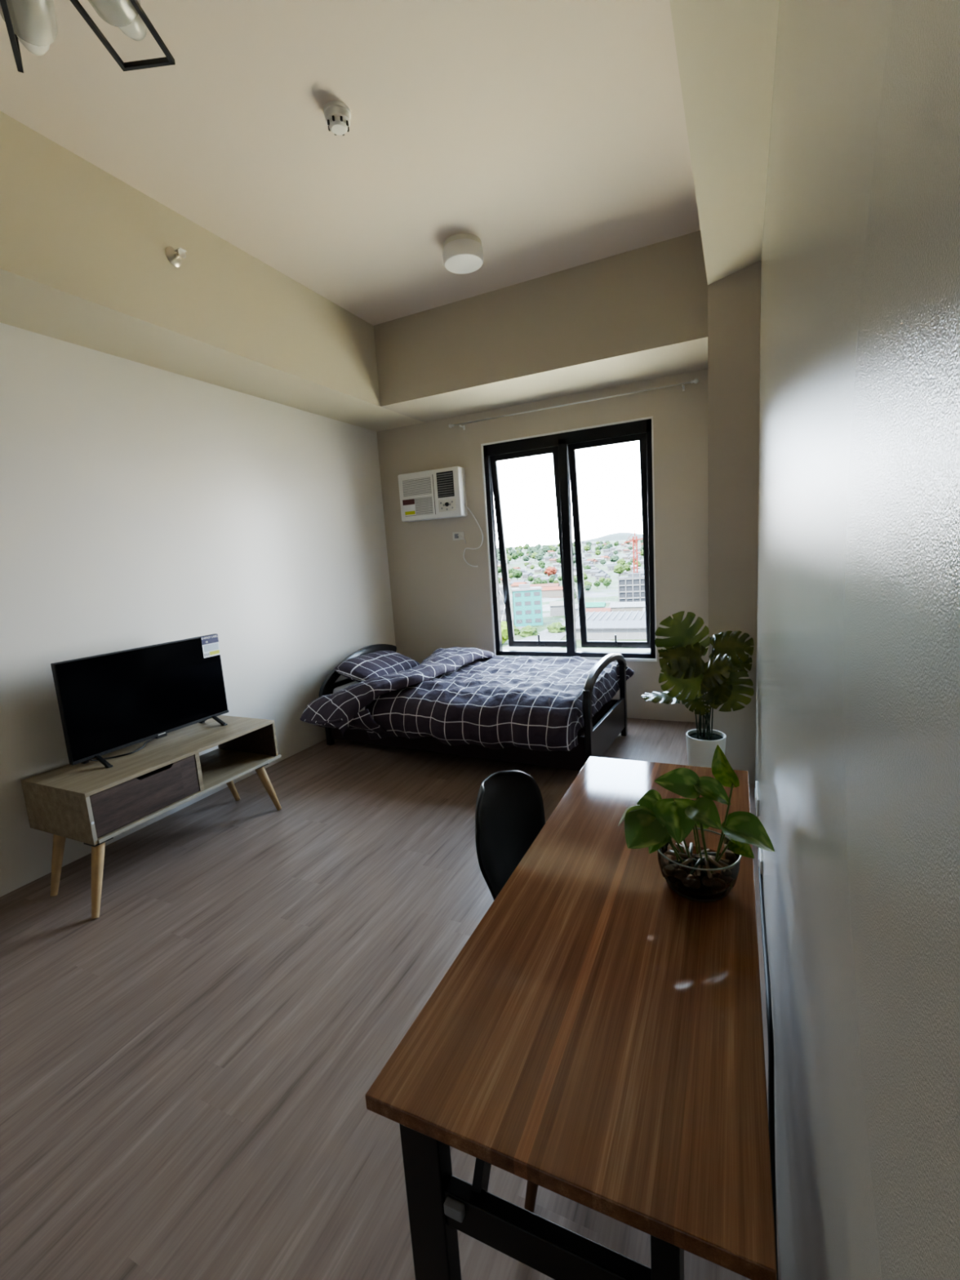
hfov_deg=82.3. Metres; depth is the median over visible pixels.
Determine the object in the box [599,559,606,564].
tree
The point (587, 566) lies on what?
tree
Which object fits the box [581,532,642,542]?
hills
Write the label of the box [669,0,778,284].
beam
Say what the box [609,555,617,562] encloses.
tree
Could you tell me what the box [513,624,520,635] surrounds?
tree
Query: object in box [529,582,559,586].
building
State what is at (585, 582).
tree
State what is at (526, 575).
house
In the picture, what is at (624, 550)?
house
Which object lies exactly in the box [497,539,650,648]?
ground
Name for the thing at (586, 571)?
house
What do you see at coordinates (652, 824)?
pothos
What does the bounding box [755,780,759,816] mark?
wall outlet
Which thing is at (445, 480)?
vent
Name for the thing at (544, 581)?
tree
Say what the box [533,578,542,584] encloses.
tree
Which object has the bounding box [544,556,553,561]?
house
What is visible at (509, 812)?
desk chair
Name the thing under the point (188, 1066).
floor
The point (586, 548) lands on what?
tree
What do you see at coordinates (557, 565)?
house
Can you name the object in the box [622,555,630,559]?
house
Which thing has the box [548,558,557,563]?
house
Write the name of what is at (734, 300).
column
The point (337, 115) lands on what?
smoke detector
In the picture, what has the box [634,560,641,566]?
tree
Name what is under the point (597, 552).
tree
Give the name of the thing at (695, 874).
glass bowl
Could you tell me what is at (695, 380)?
curtain rod
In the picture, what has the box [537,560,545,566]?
tree
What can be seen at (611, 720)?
frame
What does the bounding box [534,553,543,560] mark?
tree
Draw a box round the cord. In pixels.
[758,866,777,1279]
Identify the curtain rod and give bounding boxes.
[448,378,698,430]
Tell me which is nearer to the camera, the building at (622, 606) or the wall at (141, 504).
the wall at (141, 504)
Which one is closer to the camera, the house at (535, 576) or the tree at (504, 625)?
the tree at (504, 625)
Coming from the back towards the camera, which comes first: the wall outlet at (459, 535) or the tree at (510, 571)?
the tree at (510, 571)
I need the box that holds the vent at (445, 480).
[435,471,454,497]
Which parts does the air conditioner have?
casing, control panel, power cord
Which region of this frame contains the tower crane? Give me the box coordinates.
[625,529,642,573]
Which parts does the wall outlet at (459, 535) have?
plate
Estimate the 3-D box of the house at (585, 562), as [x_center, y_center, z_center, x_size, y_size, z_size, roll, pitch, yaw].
[122.669,-85.725,621.671,11.157,7.835,6.984,3,11,37]
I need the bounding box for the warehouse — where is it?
[575,610,646,639]
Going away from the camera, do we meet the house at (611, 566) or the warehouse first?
the warehouse
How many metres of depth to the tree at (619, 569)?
442.74 m
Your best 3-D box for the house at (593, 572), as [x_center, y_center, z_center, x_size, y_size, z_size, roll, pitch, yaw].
[100.459,-55.406,466.339,7.945,8.914,12.693,-11,11,-38]
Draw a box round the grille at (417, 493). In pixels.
[401,477,433,515]
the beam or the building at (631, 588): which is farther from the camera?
the building at (631, 588)
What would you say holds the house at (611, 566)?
on the ground
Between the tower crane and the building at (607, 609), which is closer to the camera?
the building at (607, 609)
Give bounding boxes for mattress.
[333,680,364,711]
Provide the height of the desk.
0.750 m
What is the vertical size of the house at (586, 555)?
7.152 m
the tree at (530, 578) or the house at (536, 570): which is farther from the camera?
the house at (536, 570)
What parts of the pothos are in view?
stem, stem, stem, stem, stem, stem, stem, stem, stem, stem, stem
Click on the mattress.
(336, 689)
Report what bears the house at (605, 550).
on the ground
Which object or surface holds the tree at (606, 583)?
on the ground
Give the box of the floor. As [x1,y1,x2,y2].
[0,717,781,1279]
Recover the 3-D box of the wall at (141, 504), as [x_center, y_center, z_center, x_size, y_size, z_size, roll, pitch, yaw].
[-2.388,-0.396,2.347,0.150,3.211,6.983,0,10,25]
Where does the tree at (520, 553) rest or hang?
on the ground
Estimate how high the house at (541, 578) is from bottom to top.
7.668 m
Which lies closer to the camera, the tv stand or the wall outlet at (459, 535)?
the tv stand
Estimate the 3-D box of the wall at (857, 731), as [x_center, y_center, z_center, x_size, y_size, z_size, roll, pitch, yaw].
[0.610,-0.374,0.922,0.150,3.211,6.983,0,10,25]
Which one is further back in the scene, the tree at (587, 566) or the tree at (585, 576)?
the tree at (587, 566)
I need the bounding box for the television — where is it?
[50,633,228,768]
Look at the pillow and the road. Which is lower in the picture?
the pillow
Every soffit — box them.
[0,111,423,431]
[373,230,707,422]
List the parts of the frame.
headboard post, headboard panel, headboard rail, rail, footboard post, footboard rail, rail, footboard panel, footboard post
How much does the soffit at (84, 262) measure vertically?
0.593 m
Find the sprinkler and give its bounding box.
[165,246,186,266]
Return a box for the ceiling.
[0,0,700,325]
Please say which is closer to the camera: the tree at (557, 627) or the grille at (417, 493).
the grille at (417, 493)
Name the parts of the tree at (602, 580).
crown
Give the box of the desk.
[364,755,777,1279]
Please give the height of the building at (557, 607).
5.600 m
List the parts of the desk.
leg, leg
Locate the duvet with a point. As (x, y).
(456, 695)
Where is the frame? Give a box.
[318,644,627,771]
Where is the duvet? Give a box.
[299,646,634,751]
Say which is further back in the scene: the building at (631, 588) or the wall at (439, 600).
the building at (631, 588)
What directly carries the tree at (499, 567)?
on the ground
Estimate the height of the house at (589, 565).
6.842 m
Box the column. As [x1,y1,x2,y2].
[707,260,760,785]
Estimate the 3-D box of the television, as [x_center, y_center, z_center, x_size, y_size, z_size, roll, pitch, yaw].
[-1.781,0.297,2.963,0.273,0.531,0.883,0,10,25]
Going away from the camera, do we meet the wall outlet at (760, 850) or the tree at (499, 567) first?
the wall outlet at (760, 850)
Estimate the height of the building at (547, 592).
5.600 m
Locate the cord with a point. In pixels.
(768, 998)
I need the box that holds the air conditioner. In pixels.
[397,466,483,566]
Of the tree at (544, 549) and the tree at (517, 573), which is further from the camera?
the tree at (544, 549)
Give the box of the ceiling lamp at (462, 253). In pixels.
[442,233,483,273]
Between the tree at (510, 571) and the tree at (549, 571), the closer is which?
the tree at (549, 571)
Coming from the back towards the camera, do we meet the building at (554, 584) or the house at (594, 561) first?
the house at (594, 561)
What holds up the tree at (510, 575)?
on the ground
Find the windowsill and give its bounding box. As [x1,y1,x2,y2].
[502,647,650,652]
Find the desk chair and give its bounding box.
[475,770,545,1212]
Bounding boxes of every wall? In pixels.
[0,322,395,897]
[376,368,708,723]
[755,0,959,1279]
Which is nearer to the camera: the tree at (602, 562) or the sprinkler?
the sprinkler
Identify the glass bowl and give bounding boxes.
[657,837,740,902]
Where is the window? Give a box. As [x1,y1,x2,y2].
[480,416,657,662]
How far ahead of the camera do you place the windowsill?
5.20 m
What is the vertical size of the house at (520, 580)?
9.088 m
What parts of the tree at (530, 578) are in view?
crown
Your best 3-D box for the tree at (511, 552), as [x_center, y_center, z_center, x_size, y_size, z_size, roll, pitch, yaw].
[52.500,-136.615,877.651,12.636,16.415,12.291,-2,9,13]
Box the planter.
[685,728,726,767]
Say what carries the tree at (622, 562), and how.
on the ground
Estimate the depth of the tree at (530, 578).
442.85 m
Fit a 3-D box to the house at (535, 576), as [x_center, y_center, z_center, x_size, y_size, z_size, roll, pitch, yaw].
[49.947,-53.679,478.924,5.929,6.652,9.472,-9,10,-31]
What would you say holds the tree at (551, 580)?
on the ground
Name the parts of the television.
cord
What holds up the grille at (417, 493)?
attached to the air conditioner
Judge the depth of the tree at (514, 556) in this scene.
780.93 m
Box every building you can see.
[498,584,506,621]
[511,583,542,626]
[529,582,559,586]
[541,586,563,597]
[548,600,564,616]
[574,604,578,617]
[585,601,606,608]
[585,607,612,612]
[608,601,645,611]
[617,573,644,602]
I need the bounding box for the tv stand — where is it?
[20,715,281,919]
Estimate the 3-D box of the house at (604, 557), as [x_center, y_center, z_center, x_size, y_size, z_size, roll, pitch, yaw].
[156.950,-101.015,686.101,11.206,7.870,7.014,0,9,22]
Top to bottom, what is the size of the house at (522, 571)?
9.355 m
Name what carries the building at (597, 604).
on the ground
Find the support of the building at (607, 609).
on the ground
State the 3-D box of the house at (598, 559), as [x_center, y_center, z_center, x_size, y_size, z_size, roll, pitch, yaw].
[144.380,-94.066,654.410,12.123,8.514,7.589,-2,9,13]
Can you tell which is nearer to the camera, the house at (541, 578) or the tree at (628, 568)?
the house at (541, 578)
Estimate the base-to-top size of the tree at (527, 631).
8.267 m
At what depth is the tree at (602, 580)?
382.41 m
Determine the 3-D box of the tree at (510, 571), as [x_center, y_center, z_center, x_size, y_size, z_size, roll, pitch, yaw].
[31.057,-64.936,534.108,8.241,10.830,7.910,-9,10,-29]
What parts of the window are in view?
sash, handle, sash, handle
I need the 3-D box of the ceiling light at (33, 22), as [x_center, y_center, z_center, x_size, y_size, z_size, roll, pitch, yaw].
[-0.947,-1.670,0.856,1.196,0.431,1.211,0,10,25]
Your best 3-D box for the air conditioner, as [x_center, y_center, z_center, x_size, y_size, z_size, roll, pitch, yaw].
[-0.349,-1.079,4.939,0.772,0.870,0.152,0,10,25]
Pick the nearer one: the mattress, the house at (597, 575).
the mattress
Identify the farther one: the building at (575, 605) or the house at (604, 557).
the house at (604, 557)
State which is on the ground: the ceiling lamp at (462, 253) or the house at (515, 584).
the house at (515, 584)
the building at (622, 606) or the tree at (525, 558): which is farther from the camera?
the tree at (525, 558)
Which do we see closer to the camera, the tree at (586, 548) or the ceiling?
the ceiling
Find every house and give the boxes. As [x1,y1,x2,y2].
[509,579,528,588]
[510,582,528,587]
[515,568,527,573]
[521,572,533,578]
[532,574,541,580]
[533,568,544,573]
[540,577,553,583]
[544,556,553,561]
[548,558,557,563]
[552,563,560,567]
[582,560,593,565]
[583,568,592,574]
[584,553,591,557]
[586,558,597,564]
[586,564,595,567]
[589,569,605,577]
[594,573,610,580]
[595,557,606,562]
[600,555,609,560]
[602,548,611,553]
[607,564,617,571]
[619,570,628,575]
[622,549,630,552]
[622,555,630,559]
[628,564,639,571]
[629,554,641,559]
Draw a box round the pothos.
[617,744,774,902]
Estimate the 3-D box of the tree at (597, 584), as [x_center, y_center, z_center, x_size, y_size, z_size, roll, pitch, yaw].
[74.824,-34.840,349.950,4.743,6.233,4.552,4,12,40]
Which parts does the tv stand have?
panel, leg, leg plate, leg, drawer, panel, panel, leg, panel, panel, leg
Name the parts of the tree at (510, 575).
crown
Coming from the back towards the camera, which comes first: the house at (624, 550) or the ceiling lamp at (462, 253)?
the house at (624, 550)
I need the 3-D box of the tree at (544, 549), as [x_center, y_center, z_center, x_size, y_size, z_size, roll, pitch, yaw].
[114.322,-156.235,965.148,12.033,16.070,12.370,-1,9,20]
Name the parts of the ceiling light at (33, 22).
square frame, lamp shade, bulb, lamp shade, square frame, bulb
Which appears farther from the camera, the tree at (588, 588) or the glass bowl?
the tree at (588, 588)
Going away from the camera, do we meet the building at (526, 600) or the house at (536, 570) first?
the building at (526, 600)
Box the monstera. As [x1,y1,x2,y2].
[641,611,754,767]
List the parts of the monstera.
stem, stem, stem, stem, stem, stem, stem, stem, stem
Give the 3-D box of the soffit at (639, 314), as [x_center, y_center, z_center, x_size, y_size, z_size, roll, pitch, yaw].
[0.422,-2.174,4.053,2.395,0.593,0.671,0,10,25]
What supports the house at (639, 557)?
on the ground
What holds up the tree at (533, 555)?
on the ground
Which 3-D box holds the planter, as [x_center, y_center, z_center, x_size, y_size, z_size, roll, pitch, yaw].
[1.270,0.699,3.086,0.207,0.349,0.207,0,10,25]
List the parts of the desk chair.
leg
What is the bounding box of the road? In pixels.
[502,621,565,648]
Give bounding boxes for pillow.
[333,650,420,682]
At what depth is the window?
4.59 m
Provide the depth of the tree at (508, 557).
750.64 m
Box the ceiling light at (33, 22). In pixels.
[0,0,175,73]
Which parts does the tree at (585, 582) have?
crown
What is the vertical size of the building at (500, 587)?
16.000 m
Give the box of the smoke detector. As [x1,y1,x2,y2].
[323,100,351,135]
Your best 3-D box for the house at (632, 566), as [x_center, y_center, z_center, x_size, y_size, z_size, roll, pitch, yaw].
[139.506,-64.037,499.608,11.968,8.405,7.492,-2,9,11]
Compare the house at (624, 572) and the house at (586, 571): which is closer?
the house at (624, 572)
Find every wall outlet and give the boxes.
[452,531,466,543]
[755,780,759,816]
[758,847,763,876]
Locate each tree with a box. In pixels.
[497,566,501,575]
[501,621,507,644]
[506,555,511,560]
[507,568,515,573]
[508,573,513,580]
[509,549,516,555]
[511,552,519,561]
[511,568,522,580]
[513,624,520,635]
[516,551,524,558]
[519,625,539,636]
[522,555,529,561]
[527,576,533,583]
[530,551,537,561]
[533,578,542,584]
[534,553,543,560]
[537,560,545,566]
[541,546,548,552]
[541,579,547,583]
[543,566,557,576]
[546,622,565,632]
[547,577,554,583]
[583,545,590,551]
[583,564,591,569]
[583,572,587,580]
[583,580,590,590]
[584,585,591,591]
[593,580,600,586]
[594,549,601,555]
[598,577,604,584]
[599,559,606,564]
[602,579,610,588]
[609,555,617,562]
[613,563,625,577]
[616,558,626,565]
[623,564,631,571]
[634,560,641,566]
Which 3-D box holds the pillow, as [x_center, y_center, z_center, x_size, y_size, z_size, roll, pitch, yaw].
[-0.827,0.220,4.510,0.410,0.200,0.711,0,10,25]
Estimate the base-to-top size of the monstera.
1.043 m

